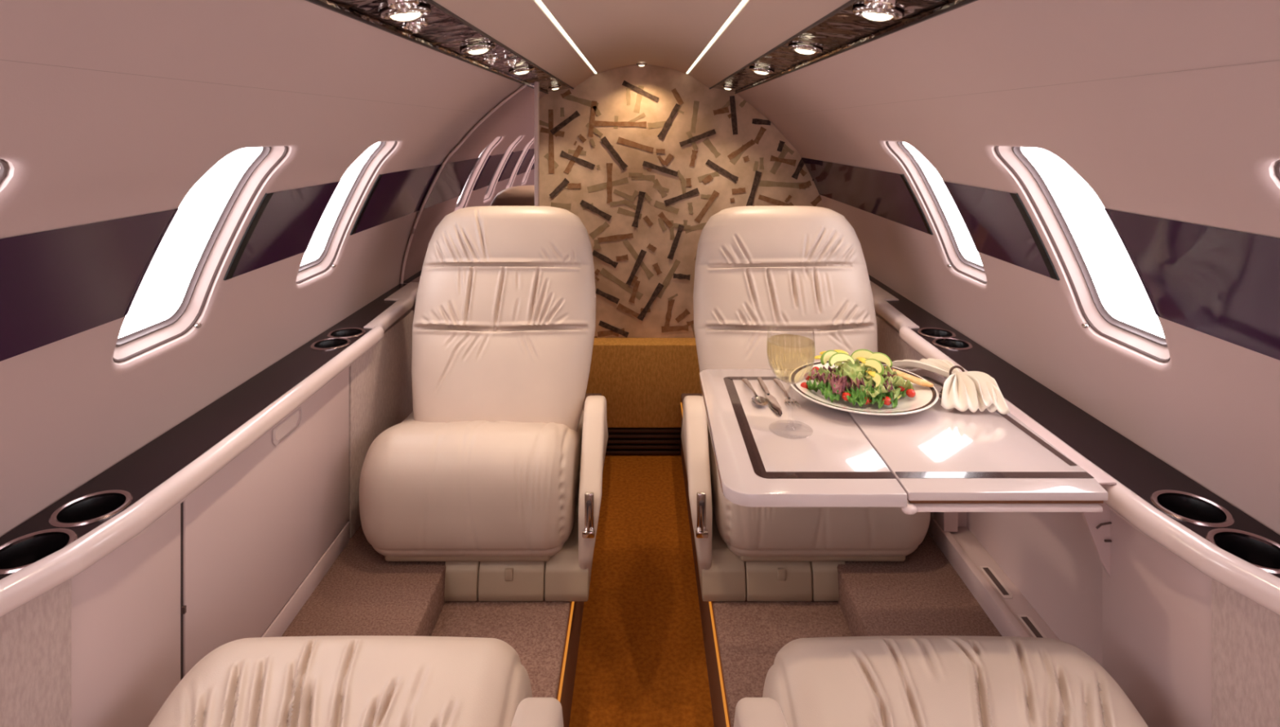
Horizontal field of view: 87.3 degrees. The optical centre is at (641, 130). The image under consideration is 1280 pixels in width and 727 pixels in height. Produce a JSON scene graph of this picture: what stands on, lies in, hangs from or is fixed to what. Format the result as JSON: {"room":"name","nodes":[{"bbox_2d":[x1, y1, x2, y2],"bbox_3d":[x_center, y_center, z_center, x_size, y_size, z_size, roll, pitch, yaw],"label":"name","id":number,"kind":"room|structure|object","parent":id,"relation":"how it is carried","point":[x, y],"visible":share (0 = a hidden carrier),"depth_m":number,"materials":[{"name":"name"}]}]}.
{"room":"aircraft cabin","nodes":[
{"label":"aircraft cabin","id":0,"kind":"room"},
{"bbox_2d":[0,0,546,536],"bbox_3d":[-0.578,0.435,0.640,0.401,1.170,4.120,0,0,0],"label":"wall","id":1,"kind":"structure","parent":0,"point":[82,146],"depth_m":0.87,"materials":[{"name":"pink"}]},
{"bbox_2d":[0,158,14,191],"bbox_3d":[-0.679,0.180,0.542,0.192,0.320,0.200,0,0,0],"label":"window","id":2,"kind":"structure","parent":1,"relation":"in","point":[6,168],"depth_m":0.64,"materials":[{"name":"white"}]},
{"bbox_2d":[0,205,180,360],"bbox_3d":[-0.682,0.181,0.796,0.080,0.153,0.291,0,0,0],"label":"trim","id":3,"kind":"structure","parent":1,"relation":"attached to","point":[55,285],"depth_m":0.80,"materials":[{"name":"purple"}]},
{"bbox_2d":[112,146,291,364],"bbox_3d":[-0.679,0.180,1.042,0.192,0.320,0.200,0,0,0],"label":"window","id":4,"kind":"structure","parent":1,"relation":"in","point":[188,317],"depth_m":1.12,"materials":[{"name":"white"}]},
{"bbox_2d":[0,281,419,617],"bbox_3d":[-0.711,0.520,1.272,0.152,0.072,1.745,0,0,0],"label":"ledge","id":5,"kind":"object","parent":1,"relation":"attached to","point":[118,504],"visible":0.92,"depth_m":0.98,"materials":[{"name":"black"}]},
{"bbox_2d":[0,59,485,113],"bbox_3d":[-0.496,-0.054,0.640,0.001,0.001,4.120,0,0,0],"label":"trim","id":6,"kind":"structure","parent":1,"relation":"attached to","point":[0,60],"depth_m":0.71,"materials":[{"name":"brown"}]},
{"bbox_2d":[223,180,340,279],"bbox_3d":[-0.682,0.181,1.296,0.080,0.153,0.291,0,0,0],"label":"trim","id":7,"kind":"structure","parent":1,"relation":"attached to","point":[283,225],"depth_m":1.26,"materials":[{"name":"purple"}]},
{"bbox_2d":[296,141,399,284],"bbox_3d":[-0.679,0.180,1.542,0.192,0.320,0.200,0,0,0],"label":"window","id":8,"kind":"structure","parent":1,"relation":"in","point":[307,272],"depth_m":1.63,"materials":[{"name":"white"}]},
{"bbox_2d":[350,164,442,235],"bbox_3d":[-0.682,0.181,2.175,0.080,0.153,1.049,0,0,0],"label":"trim","id":9,"kind":"structure","parent":1,"relation":"attached to","point":[393,195],"depth_m":1.85,"materials":[{"name":"purple"}]},
{"bbox_2d":[386,0,419,13],"bbox_3d":[-0.300,-0.157,0.845,0.040,0.019,0.041,0,0,-6],"label":"air nozzle","id":10,"kind":"object","parent":1,"relation":"attached to","point":[403,6],"visible":1,"depth_m":0.84,"materials":[{"name":"silver metal"}]},
{"bbox_2d":[378,4,431,21],"bbox_3d":[-0.322,-0.159,0.915,0.067,0.019,0.068,0,0,4],"label":"recessed light","id":11,"kind":"object","parent":1,"relation":"attached to","point":[419,11],"visible":0.92,"depth_m":0.90,"materials":[{"name":"silver metal"}]},
{"bbox_2d":[400,22,427,33],"bbox_3d":[-0.345,-0.157,1.020,0.040,0.019,0.041,0,0,-6],"label":"air nozzle","id":12,"kind":"object","parent":1,"relation":"attached to","point":[415,27],"visible":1,"depth_m":1.01,"materials":[{"name":"silver metal"}]},
{"bbox_2d":[305,0,573,93],"bbox_3d":[-0.326,-0.161,0.640,0.102,0.022,4.120,0,0,0],"label":"trim","id":13,"kind":"structure","parent":1,"relation":"attached to","point":[442,32],"depth_m":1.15,"materials":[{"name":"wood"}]},
{"bbox_2d":[459,44,495,54],"bbox_3d":[-0.322,-0.159,1.320,0.067,0.019,0.068,0,0,4],"label":"recessed light","id":14,"kind":"object","parent":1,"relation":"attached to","point":[480,48],"visible":1,"depth_m":1.30,"materials":[{"name":"silver metal"}]},
{"bbox_2d":[482,57,500,65],"bbox_3d":[-0.340,-0.157,1.520,0.040,0.019,0.041,0,0,-6],"label":"air nozzle","id":15,"kind":"object","parent":1,"relation":"attached to","point":[490,60],"visible":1,"depth_m":1.51,"materials":[{"name":"silver metal"}]},
{"bbox_2d":[502,59,520,67],"bbox_3d":[-0.305,-0.157,1.580,0.040,0.019,0.041,0,0,-6],"label":"air nozzle","id":16,"kind":"object","parent":1,"relation":"attached to","point":[512,63],"visible":1,"depth_m":1.57,"materials":[{"name":"silver metal"}]},
{"bbox_2d":[508,66,533,74],"bbox_3d":[-0.322,-0.159,1.800,0.067,0.019,0.068,0,0,4],"label":"recessed light","id":17,"kind":"object","parent":1,"relation":"attached to","point":[522,70],"visible":1,"depth_m":1.78,"materials":[{"name":"silver metal"}]},
{"bbox_2d":[548,85,561,89],"bbox_3d":[-0.322,-0.158,2.500,0.048,0.017,0.048,0,0,5],"label":"recessed light","id":18,"kind":"object","parent":1,"relation":"attached to","point":[555,87],"visible":1,"depth_m":2.49,"materials":[{"name":"silver metal"}]},
{"bbox_2d":[280,393,601,697],"bbox_3d":[-0.466,0.986,0.640,0.624,0.081,4.120,0,0,0],"label":"floor","id":19,"kind":"structure","parent":0,"point":[362,593],"depth_m":1.37,"materials":[{"name":"beige carpet"}]},
{"bbox_2d":[0,310,413,726],"bbox_3d":[-0.694,0.728,1.189,0.085,0.434,1.582,0,0,2],"label":"panel","id":20,"kind":"object","parent":19,"relation":"on","point":[240,557],"visible":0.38,"depth_m":1.05,"materials":[{"name":"plastic"}]},
{"bbox_2d":[148,635,564,726],"bbox_3d":[-0.343,0.817,0.484,0.512,0.405,0.932,0,0,0],"label":"seat","id":21,"kind":"object","parent":19,"relation":"on","point":[328,680],"visible":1,"depth_m":0.82,"materials":[{"name":"beige leather"}]},
{"bbox_2d":[400,81,539,317],"bbox_3d":[-0.553,0.392,2.159,0.444,1.096,0.030,0,0,0],"label":"wall","id":22,"kind":"structure","parent":19,"relation":"on","point":[496,162],"depth_m":2.15,"materials":[{"name":"pink"}]},
{"bbox_2d":[359,205,608,600],"bbox_3d":[-0.357,0.611,1.656,0.540,0.815,0.473,0,0,0],"label":"seat","id":23,"kind":"object","parent":19,"relation":"on","point":[494,473],"visible":1,"depth_m":1.58,"materials":[{"name":"beige leather"}]},
{"bbox_2d":[359,409,583,555],"bbox_3d":[-0.389,0.807,1.656,0.476,0.279,0.473,0,0,0],"label":"seat cushion","id":24,"kind":"object","parent":23,"relation":"on","point":[433,482],"depth_m":1.43,"materials":[{"name":"beige leather"}]},
{"bbox_2d":[433,0,595,88],"bbox_3d":[-0.226,-0.206,0.640,0.099,0.077,4.120,0,0,0],"label":"ceiling","id":25,"kind":"structure","parent":0,"point":[522,26],"depth_m":1.34,"materials":[{"name":"beige"}]},
{"bbox_2d":[535,0,596,73],"bbox_3d":[-0.181,-0.228,0.640,0.006,0.004,4.080,0,0,0],"label":"recessed light","id":26,"kind":"object","parent":25,"relation":"in","point":[540,3],"visible":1,"depth_m":1.52,"materials":[{"name":"white"}]},
{"bbox_2d":[541,0,742,73],"bbox_3d":[0.000,-0.245,0.640,0.352,0.034,4.120,0,0,0],"label":"ceiling","id":27,"kind":"structure","parent":0,"point":[611,34],"depth_m":1.64,"materials":[{"name":"beige"}]},
{"bbox_2d":[555,400,730,726],"bbox_3d":[0.000,1.145,0.640,0.308,0.238,4.120,0,0,0],"label":"floor","id":28,"kind":"structure","parent":0,"point":[642,651],"depth_m":1.72,"materials":[{"name":"orange carpet"}]},
{"bbox_2d":[557,600,574,702],"bbox_3d":[-0.150,1.036,0.825,0.004,0.005,3.450,0,0,0],"label":"light","id":29,"kind":"object","parent":28,"relation":"attached to","point":[573,602],"visible":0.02,"depth_m":1.33,"materials":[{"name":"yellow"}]},
{"bbox_2d":[680,402,729,726],"bbox_3d":[0.150,1.036,0.825,0.004,0.005,3.450,0,0,0],"label":"light","id":30,"kind":"object","parent":28,"relation":"attached to","point":[709,602],"visible":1,"depth_m":1.30,"materials":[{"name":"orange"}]},
{"bbox_2d":[539,65,824,337],"bbox_3d":[0.001,0.486,2.718,1.619,1.556,0.044,0,0,0],"label":"wall","id":31,"kind":"structure","parent":0,"point":[644,157],"depth_m":2.70,"materials":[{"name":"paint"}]},
{"bbox_2d":[586,337,702,453],"bbox_3d":[0.000,1.048,2.652,1.520,0.431,0.094,0,0,0],"label":"base panel","id":32,"kind":"object","parent":31,"relation":"attached to","point":[642,382],"visible":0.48,"depth_m":2.60,"materials":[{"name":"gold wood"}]},
{"bbox_2d":[605,426,680,453],"bbox_3d":[0.000,1.210,2.652,0.306,0.107,0.093,0,0,0],"label":"vent grille","id":33,"kind":"object","parent":32,"relation":"attached to","point":[621,440],"depth_m":2.61,"materials":[{"name":"brown"}]},
{"bbox_2d":[688,0,849,88],"bbox_3d":[0.226,-0.206,0.640,0.099,0.077,4.120,0,0,0],"label":"ceiling","id":34,"kind":"structure","parent":0,"point":[759,26],"depth_m":1.34,"materials":[{"name":"beige"}]},
{"bbox_2d":[686,0,747,73],"bbox_3d":[0.181,-0.228,0.640,0.006,0.004,4.080,0,0,0],"label":"recessed light","id":35,"kind":"object","parent":34,"relation":"in","point":[742,3],"visible":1,"depth_m":1.52,"materials":[{"name":"white"}]},
{"bbox_2d":[681,393,1001,726],"bbox_3d":[0.466,0.986,0.640,0.624,0.081,4.120,0,0,0],"label":"floor","id":36,"kind":"structure","parent":0,"point":[922,593],"depth_m":1.37,"materials":[{"name":"beige carpet"}]},
{"bbox_2d":[680,205,930,600],"bbox_3d":[0.373,0.611,1.656,0.540,0.815,0.473,0,0,0],"label":"seat","id":37,"kind":"object","parent":36,"relation":"on","point":[798,273],"visible":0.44,"depth_m":1.65,"materials":[{"name":"beige leather"}]},
{"bbox_2d":[706,419,930,555],"bbox_3d":[0.405,0.807,1.656,0.476,0.279,0.473,0,0,0],"label":"seat cushion","id":38,"kind":"object","parent":37,"relation":"on","point":[737,530],"depth_m":1.43,"materials":[{"name":"beige leather"}]},
{"bbox_2d":[733,635,1148,726],"bbox_3d":[0.359,0.817,0.484,0.512,0.405,0.932,0,0,0],"label":"seat","id":39,"kind":"object","parent":36,"relation":"on","point":[889,680],"visible":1,"depth_m":0.82,"materials":[{"name":"beige leather"}]},
{"bbox_2d":[875,311,1279,726],"bbox_3d":[0.716,0.723,1.190,0.100,0.445,1.580,0,0,0],"label":"panel","id":40,"kind":"object","parent":36,"relation":"on","point":[1185,647],"visible":0.59,"depth_m":0.93,"materials":[{"name":"plastic"}]},
{"bbox_2d":[737,0,1279,534],"bbox_3d":[0.578,0.435,0.640,0.401,1.170,4.120,0,0,0],"label":"wall","id":41,"kind":"structure","parent":0,"point":[1196,146],"depth_m":0.88,"materials":[{"name":"pink"}]},
{"bbox_2d":[721,85,734,89],"bbox_3d":[0.322,-0.158,2.500,0.048,0.017,0.048,0,0,13],"label":"recessed light","id":42,"kind":"object","parent":41,"relation":"attached to","point":[726,87],"visible":1,"depth_m":2.49,"materials":[{"name":"silver metal"}]},
{"bbox_2d":[748,66,774,74],"bbox_3d":[0.322,-0.159,1.800,0.067,0.019,0.068,0,0,13],"label":"recessed light","id":43,"kind":"object","parent":41,"relation":"attached to","point":[757,70],"visible":1,"depth_m":1.78,"materials":[{"name":"silver metal"}]},
{"bbox_2d":[787,44,822,54],"bbox_3d":[0.322,-0.159,1.320,0.067,0.019,0.068,0,0,13],"label":"recessed light","id":44,"kind":"object","parent":41,"relation":"attached to","point":[800,48],"visible":1,"depth_m":1.30,"materials":[{"name":"silver metal"}]},
{"bbox_2d":[709,0,977,93],"bbox_3d":[0.326,-0.161,0.640,0.102,0.022,4.120,0,0,0],"label":"trim","id":45,"kind":"structure","parent":41,"relation":"attached to","point":[844,29],"depth_m":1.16,"materials":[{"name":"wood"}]},
{"bbox_2d":[801,157,933,235],"bbox_3d":[0.682,0.181,2.175,0.080,0.153,1.049,0,0,0],"label":"trim","id":46,"kind":"structure","parent":41,"relation":"attached to","point":[888,195],"depth_m":1.98,"materials":[{"name":"purple"}]},
{"bbox_2d":[852,4,904,21],"bbox_3d":[0.322,-0.159,0.915,0.067,0.019,0.068,0,0,13],"label":"recessed light","id":47,"kind":"object","parent":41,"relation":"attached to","point":[862,11],"visible":0.92,"depth_m":0.90,"materials":[{"name":"silver metal"}]},
{"bbox_2d":[863,0,897,13],"bbox_3d":[0.300,-0.157,0.845,0.040,0.019,0.041,0,0,-6],"label":"air nozzle","id":48,"kind":"object","parent":41,"relation":"attached to","point":[878,6],"visible":1,"depth_m":0.84,"materials":[{"name":"silver metal"}]},
{"bbox_2d":[884,141,986,284],"bbox_3d":[0.679,0.180,1.542,0.192,0.320,0.200,0,0,0],"label":"window frame","id":49,"kind":"structure","parent":41,"relation":"in","point":[956,260],"depth_m":1.63,"materials":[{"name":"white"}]},
{"bbox_2d":[942,180,1059,279],"bbox_3d":[0.682,0.181,1.296,0.080,0.153,0.291,0,0,0],"label":"trim","id":50,"kind":"structure","parent":41,"relation":"attached to","point":[999,225],"depth_m":1.26,"materials":[{"name":"purple"}]},
{"bbox_2d":[768,59,1279,116],"bbox_3d":[0.496,-0.054,0.640,0.001,0.001,4.120,0,0,0],"label":"trim","id":51,"kind":"structure","parent":41,"relation":"attached to","point":[1277,60],"depth_m":0.72,"materials":[{"name":"brown"}]},
{"bbox_2d":[868,274,1279,615],"bbox_3d":[0.711,0.520,1.500,0.152,0.072,2.200,0,0,0],"label":"ledge","id":52,"kind":"object","parent":41,"relation":"attached to","point":[1164,504],"visible":0.72,"depth_m":0.93,"materials":[{"name":"black"}]},
{"bbox_2d":[699,368,1116,577],"bbox_3d":[0.392,0.557,1.095,0.567,0.175,0.460,0,0,0],"label":"folding table","id":53,"kind":"object","parent":52,"relation":"attached to","point":[936,458],"visible":0.8,"depth_m":0.97,"materials":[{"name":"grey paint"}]},
{"bbox_2d":[742,377,768,405],"bbox_3d":[0.202,0.466,1.197,0.029,0.007,0.130,0,0,0],"label":"spoon","id":54,"kind":"object","parent":53,"relation":"on","point":[759,400],"visible":1,"depth_m":1.17,"materials":[{"name":"silver metal"}]},
{"bbox_2d":[751,395,768,405],"bbox_3d":[0.203,0.467,1.154,0.027,0.005,0.043,0,0,0],"label":"bowl","id":55,"kind":"object","parent":54,"relation":"on","point":[759,400],"depth_m":1.16,"materials":[{"name":"silver metal"}]},
{"bbox_2d":[757,377,782,416],"bbox_3d":[0.226,0.467,1.184,0.019,0.003,0.168,0,0,0],"label":"knife","id":56,"kind":"object","parent":53,"relation":"on","point":[774,404],"visible":1,"depth_m":1.16,"materials":[{"name":"silver metal"}]},
{"bbox_2d":[773,377,800,406],"bbox_3d":[0.257,0.465,1.193,0.022,0.007,0.138,0,0,0],"label":"fork","id":57,"kind":"object","parent":53,"relation":"on","point":[788,399],"visible":1,"depth_m":1.17,"materials":[{"name":"silver metal"}]},
{"bbox_2d":[766,328,815,426],"bbox_3d":[0.234,0.391,1.055,0.075,0.157,0.075,0,0,0],"label":"wine glass","id":58,"kind":"object","parent":53,"relation":"on","point":[768,329],"visible":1,"depth_m":1.05,"materials":[{"name":"glass"}]},
{"bbox_2d":[766,328,815,384],"bbox_3d":[0.234,0.355,1.055,0.075,0.084,0.075,0,0,0],"label":"bowl","id":59,"kind":"object","parent":58,"relation":"on","point":[768,329],"depth_m":1.05,"materials":[{"name":"clear glass"}]},
{"bbox_2d":[788,355,938,415],"bbox_3d":[0.388,0.442,1.185,0.250,0.053,0.250,0,0,0],"label":"dinner plate","id":60,"kind":"object","parent":53,"relation":"on","point":[925,397],"depth_m":1.14,"materials":[{"name":"white"}]},
{"bbox_2d":[800,382,808,388],"bbox_3d":[0.288,0.452,1.185,0.016,0.014,0.016,0,0,0],"label":"cherry tomato","id":61,"kind":"object","parent":60,"relation":"on","point":[803,384],"visible":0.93,"depth_m":1.18,"materials":[{"name":"red food"}]},
{"bbox_2d":[806,377,826,391],"bbox_3d":[0.304,0.445,1.168,0.031,0.032,0.042,0,0,0],"label":"lettuce leaf","id":62,"kind":"object","parent":60,"relation":"on","point":[811,386],"visible":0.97,"depth_m":1.16,"materials":[{"name":"food"}]},
{"bbox_2d":[810,367,826,380],"bbox_3d":[0.317,0.435,1.191,0.037,0.022,0.028,0,0,0],"label":"leaf","id":63,"kind":"object","parent":60,"relation":"on","point":[813,372],"visible":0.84,"depth_m":1.18,"materials":[{"name":"food"}]},
{"bbox_2d":[813,366,832,388],"bbox_3d":[0.320,0.440,1.181,0.029,0.037,0.051,0,0,-20],"label":"lettuce leaf","id":64,"kind":"object","parent":60,"relation":"on","point":[820,370],"visible":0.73,"depth_m":1.19,"materials":[{"name":"food"}]},
{"bbox_2d":[817,373,839,385],"bbox_3d":[0.327,0.434,1.164,0.036,0.020,0.031,0,0,0],"label":"leaf","id":65,"kind":"object","parent":60,"relation":"on","point":[822,377],"visible":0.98,"depth_m":1.17,"materials":[{"name":"food"}]},
{"bbox_2d":[820,382,839,402],"bbox_3d":[0.318,0.445,1.142,0.036,0.028,0.027,0,0,43],"label":"lettuce leaf","id":66,"kind":"object","parent":60,"relation":"on","point":[828,391],"visible":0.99,"depth_m":1.14,"materials":[{"name":"food"}]},
{"bbox_2d":[823,367,843,377],"bbox_3d":[0.344,0.434,1.201,0.034,0.025,0.051,0,0,0],"label":"lettuce leaf","id":67,"kind":"object","parent":60,"relation":"on","point":[840,371],"visible":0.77,"depth_m":1.19,"materials":[{"name":"food"}]},
{"bbox_2d":[820,350,838,364],"bbox_3d":[0.343,0.411,1.218,0.048,0.022,0.017,0,0,-29],"label":"avocado slice","id":68,"kind":"object","parent":67,"relation":"on","point":[825,356],"visible":0.67,"depth_m":1.21,"materials":[{"name":"yellow food"}]},
{"bbox_2d":[830,374,846,395],"bbox_3d":[0.338,0.435,1.149,0.027,0.025,0.036,0,0,0],"label":"leaf","id":69,"kind":"object","parent":60,"relation":"on","point":[841,388],"visible":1,"depth_m":1.15,"materials":[{"name":"food"}]},
{"bbox_2d":[833,349,848,367],"bbox_3d":[0.377,0.433,1.246,0.056,0.055,0.047,0,0,0],"label":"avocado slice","id":70,"kind":"object","parent":60,"relation":"on","point":[836,364],"depth_m":1.24,"materials":[{"name":"food"}]},
{"bbox_2d":[826,366,857,379],"bbox_3d":[0.347,0.434,1.185,0.044,0.030,0.060,0,0,-38],"label":"lettuce leaf","id":71,"kind":"object","parent":60,"relation":"on","point":[854,374],"visible":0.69,"depth_m":1.18,"materials":[{"name":"food"}]},
{"bbox_2d":[831,373,847,383],"bbox_3d":[0.345,0.436,1.170,0.026,0.025,0.038,0,0,14],"label":"leaf","id":72,"kind":"object","parent":71,"relation":"on","point":[833,375],"visible":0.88,"depth_m":1.16,"materials":[{"name":"food"}]},
{"bbox_2d":[841,391,850,400],"bbox_3d":[0.346,0.449,1.133,0.016,0.014,0.016,0,0,0],"label":"cherry tomato","id":73,"kind":"object","parent":60,"relation":"on","point":[843,395],"visible":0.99,"depth_m":1.13,"materials":[{"name":"red food"}]},
{"bbox_2d":[842,377,865,391],"bbox_3d":[0.362,0.436,1.148,0.037,0.029,0.027,0,0,0],"label":"leaf","id":74,"kind":"object","parent":60,"relation":"on","point":[859,382],"visible":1,"depth_m":1.14,"materials":[{"name":"food"}]},
{"bbox_2d":[841,358,866,382],"bbox_3d":[0.375,0.424,1.184,0.042,0.033,0.040,0,0,0],"label":"lettuce leaf","id":75,"kind":"object","parent":60,"relation":"on","point":[856,366],"visible":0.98,"depth_m":1.19,"materials":[{"name":"food"}]},
{"bbox_2d":[844,386,865,407],"bbox_3d":[0.357,0.445,1.122,0.027,0.028,0.034,0,0,-33],"label":"lettuce leaf","id":76,"kind":"object","parent":60,"relation":"on","point":[860,395],"visible":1,"depth_m":1.12,"materials":[{"name":"food"}]},
{"bbox_2d":[845,384,867,406],"bbox_3d":[0.361,0.444,1.133,0.026,0.027,0.044,0,0,-20],"label":"lettuce leaf","id":77,"kind":"object","parent":60,"relation":"on","point":[860,388],"visible":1,"depth_m":1.12,"materials":[{"name":"food"}]},
{"bbox_2d":[849,373,873,391],"bbox_3d":[0.381,0.434,1.151,0.051,0.025,0.031,0,0,-34],"label":"lettuce leaf","id":78,"kind":"object","parent":60,"relation":"on","point":[862,386],"visible":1,"depth_m":1.15,"materials":[{"name":"food"}]},
{"bbox_2d":[863,366,874,386],"bbox_3d":[0.390,0.432,1.173,0.034,0.034,0.059,0,0,28],"label":"lettuce leaf","id":79,"kind":"object","parent":60,"relation":"on","point":[870,367],"visible":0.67,"depth_m":1.15,"materials":[{"name":"food"}]},
{"bbox_2d":[862,367,875,377],"bbox_3d":[0.396,0.430,1.182,0.059,0.045,0.040,0,0,0],"label":"lettuce leaf","id":80,"kind":"object","parent":60,"relation":"on","point":[867,368],"visible":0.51,"depth_m":1.17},
{"bbox_2d":[856,356,884,375],"bbox_3d":[0.404,0.412,1.187,0.022,0.020,0.069,0,0,-27],"label":"avocado slice","id":81,"kind":"object","parent":80,"relation":"on","point":[876,364],"depth_m":1.18,"materials":[{"name":"yellow food"}]},
{"bbox_2d":[862,382,882,397],"bbox_3d":[0.394,0.438,1.135,0.043,0.032,0.053,0,0,0],"label":"lettuce leaf","id":82,"kind":"object","parent":60,"relation":"on","point":[876,392],"visible":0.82,"depth_m":1.12,"materials":[{"name":"food"}]},
{"bbox_2d":[866,370,884,388],"bbox_3d":[0.401,0.425,1.151,0.021,0.019,0.059,0,0,-4],"label":"avocado slice","id":83,"kind":"object","parent":82,"relation":"on","point":[878,378],"depth_m":1.14,"materials":[{"name":"yellow food"}]},
{"bbox_2d":[872,379,893,391],"bbox_3d":[0.406,0.436,1.136,0.031,0.028,0.035,0,0,0],"label":"leaf","id":84,"kind":"object","parent":82,"relation":"on","point":[887,383],"visible":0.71,"depth_m":1.13,"materials":[{"name":"food"}]},
{"bbox_2d":[864,387,884,408],"bbox_3d":[0.388,0.447,1.124,0.019,0.027,0.041,0,0,-24],"label":"lettuce leaf","id":85,"kind":"object","parent":60,"relation":"on","point":[875,398],"visible":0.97,"depth_m":1.11,"materials":[{"name":"food"}]},
{"bbox_2d":[866,383,883,396],"bbox_3d":[0.397,0.445,1.138,0.030,0.031,0.039,0,0,0],"label":"lettuce leaf","id":86,"kind":"object","parent":60,"relation":"on","point":[870,386],"visible":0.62,"depth_m":1.13,"materials":[{"name":"food"}]},
{"bbox_2d":[871,387,897,408],"bbox_3d":[0.405,0.445,1.124,0.043,0.030,0.024,0,0,35],"label":"lettuce leaf","id":87,"kind":"object","parent":60,"relation":"on","point":[895,402],"visible":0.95,"depth_m":1.12,"materials":[{"name":"food"}]},
{"bbox_2d":[874,385,896,396],"bbox_3d":[0.412,0.442,1.136,0.041,0.032,0.040,0,0,0],"label":"lettuce leaf","id":88,"kind":"object","parent":60,"relation":"on","point":[882,389],"visible":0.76,"depth_m":1.12,"materials":[{"name":"food"}]},
{"bbox_2d":[882,395,891,404],"bbox_3d":[0.408,0.450,1.117,0.016,0.014,0.016,0,0,0],"label":"cherry tomato","id":89,"kind":"object","parent":60,"relation":"on","point":[886,402],"visible":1,"depth_m":1.11,"materials":[{"name":"red food"}]},
{"bbox_2d":[883,364,896,377],"bbox_3d":[0.416,0.434,1.187,0.058,0.036,0.035,0,0,38],"label":"lettuce leaf","id":90,"kind":"object","parent":60,"relation":"on","point":[887,368],"visible":0.28,"depth_m":1.19,"materials":[{"name":"food"}]},
{"bbox_2d":[884,375,901,384],"bbox_3d":[0.432,0.438,1.167,0.043,0.037,0.048,0,0,0],"label":"lettuce leaf","id":91,"kind":"object","parent":60,"relation":"on","point":[898,377],"visible":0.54,"depth_m":1.15,"materials":[{"name":"food"}]},
{"bbox_2d":[884,376,902,399],"bbox_3d":[0.425,0.438,1.150,0.039,0.037,0.045,0,0,0],"label":"lettuce leaf","id":92,"kind":"object","parent":60,"relation":"on","point":[898,389],"visible":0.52,"depth_m":1.14,"materials":[{"name":"food"}]},
{"bbox_2d":[894,386,906,397],"bbox_3d":[0.443,0.445,1.172,0.027,0.030,0.038,0,0,-41],"label":"lettuce leaf","id":93,"kind":"object","parent":60,"relation":"on","point":[903,393],"visible":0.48,"depth_m":1.16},
{"bbox_2d":[887,377,914,390],"bbox_3d":[0.448,0.442,1.166,0.049,0.037,0.040,0,0,0],"label":"lettuce leaf","id":94,"kind":"object","parent":60,"relation":"on","point":[907,384],"visible":0.63,"depth_m":1.15,"materials":[{"name":"food"}]},
{"bbox_2d":[884,366,933,386],"bbox_3d":[0.473,0.440,1.198,0.020,0.016,0.093,0,0,-44],"label":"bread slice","id":95,"kind":"object","parent":60,"relation":"on","point":[906,376],"visible":0.72,"depth_m":1.18,"materials":[{"name":"food"}]},
{"bbox_2d":[906,388,915,397],"bbox_3d":[0.460,0.449,1.147,0.016,0.014,0.016,0,0,0],"label":"cherry tomato","id":96,"kind":"object","parent":60,"relation":"on","point":[910,393],"visible":1,"depth_m":1.14,"materials":[{"name":"red food"}]},
{"bbox_3d":[0.377,0.442,1.229,0.044,0.035,0.041,0,0,0],"label":"lettuce leaf","id":97,"kind":"object","parent":60,"relation":"on","visible":0},
{"bbox_3d":[0.365,0.434,1.217,0.049,0.031,0.033,0,0,0],"label":"lettuce leaf","id":98,"kind":"object","parent":97,"relation":"on","visible":0},
{"bbox_2d":[828,351,854,366],"bbox_3d":[0.357,0.410,1.202,0.048,0.021,0.018,0,0,-11],"label":"avocado slice","id":99,"kind":"object","parent":98,"relation":"on","point":[837,357],"visible":1,"depth_m":1.20,"materials":[{"name":"yellow food"}]},
{"bbox_3d":[0.399,0.440,1.223,0.056,0.040,0.044,0,0,0],"label":"lettuce leaf","id":100,"kind":"object","parent":60,"relation":"on","visible":0},
{"bbox_2d":[850,348,872,359],"bbox_3d":[0.409,0.414,1.235,0.048,0.022,0.015,0,0,17],"label":"avocado slice","id":101,"kind":"object","parent":100,"relation":"on","point":[863,353],"visible":0.61,"depth_m":1.24,"materials":[{"name":"yellow food"}]},
{"bbox_3d":[0.439,0.441,1.197,0.041,0.038,0.048,0,0,0],"label":"lettuce leaf","id":102,"kind":"object","parent":60,"relation":"on","visible":0},
{"bbox_3d":[0.440,0.436,1.199,0.026,0.028,0.041,0,0,0],"label":"leaf","id":103,"kind":"object","parent":102,"relation":"on","visible":0},
{"bbox_2d":[865,351,892,368],"bbox_3d":[0.433,0.416,1.220,0.048,0.021,0.018,0,0,40],"label":"avocado slice","id":104,"kind":"object","parent":103,"relation":"on","point":[882,357],"visible":0.8,"depth_m":1.22,"materials":[{"name":"yellow food"}]},
{"bbox_2d":[892,358,1010,413],"bbox_3d":[0.544,0.442,1.205,0.111,0.049,0.233,0,0,-8],"label":"cloth napkin","id":105,"kind":"object","parent":53,"relation":"on","point":[973,390],"visible":0.98,"depth_m":1.13,"materials":[{"name":"beige"}]},
{"bbox_2d":[949,365,964,375],"bbox_3d":[0.572,0.442,1.215,0.030,0.030,0.012,0,0,0],"label":"napkin ring","id":106,"kind":"object","parent":105,"relation":"on","point":[953,367],"visible":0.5,"depth_m":1.22,"materials":[{"name":"silver"}]},
{"bbox_2d":[991,146,1169,364],"bbox_3d":[0.679,0.180,1.042,0.192,0.320,0.200,0,0,0],"label":"window frame","id":107,"kind":"structure","parent":41,"relation":"in","point":[1095,317],"depth_m":1.12,"materials":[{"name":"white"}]},
{"bbox_2d":[1102,206,1279,359],"bbox_3d":[0.682,0.181,0.796,0.080,0.153,0.291,0,0,0],"label":"trim","id":108,"kind":"structure","parent":41,"relation":"attached to","point":[1224,284],"depth_m":0.80,"materials":[{"name":"purple"}]},
{"bbox_2d":[1268,159,1279,188],"bbox_3d":[0.679,0.180,0.542,0.192,0.320,0.200,0,0,0],"label":"window","id":109,"kind":"structure","parent":41,"relation":"in","point":[1274,167],"depth_m":0.64,"materials":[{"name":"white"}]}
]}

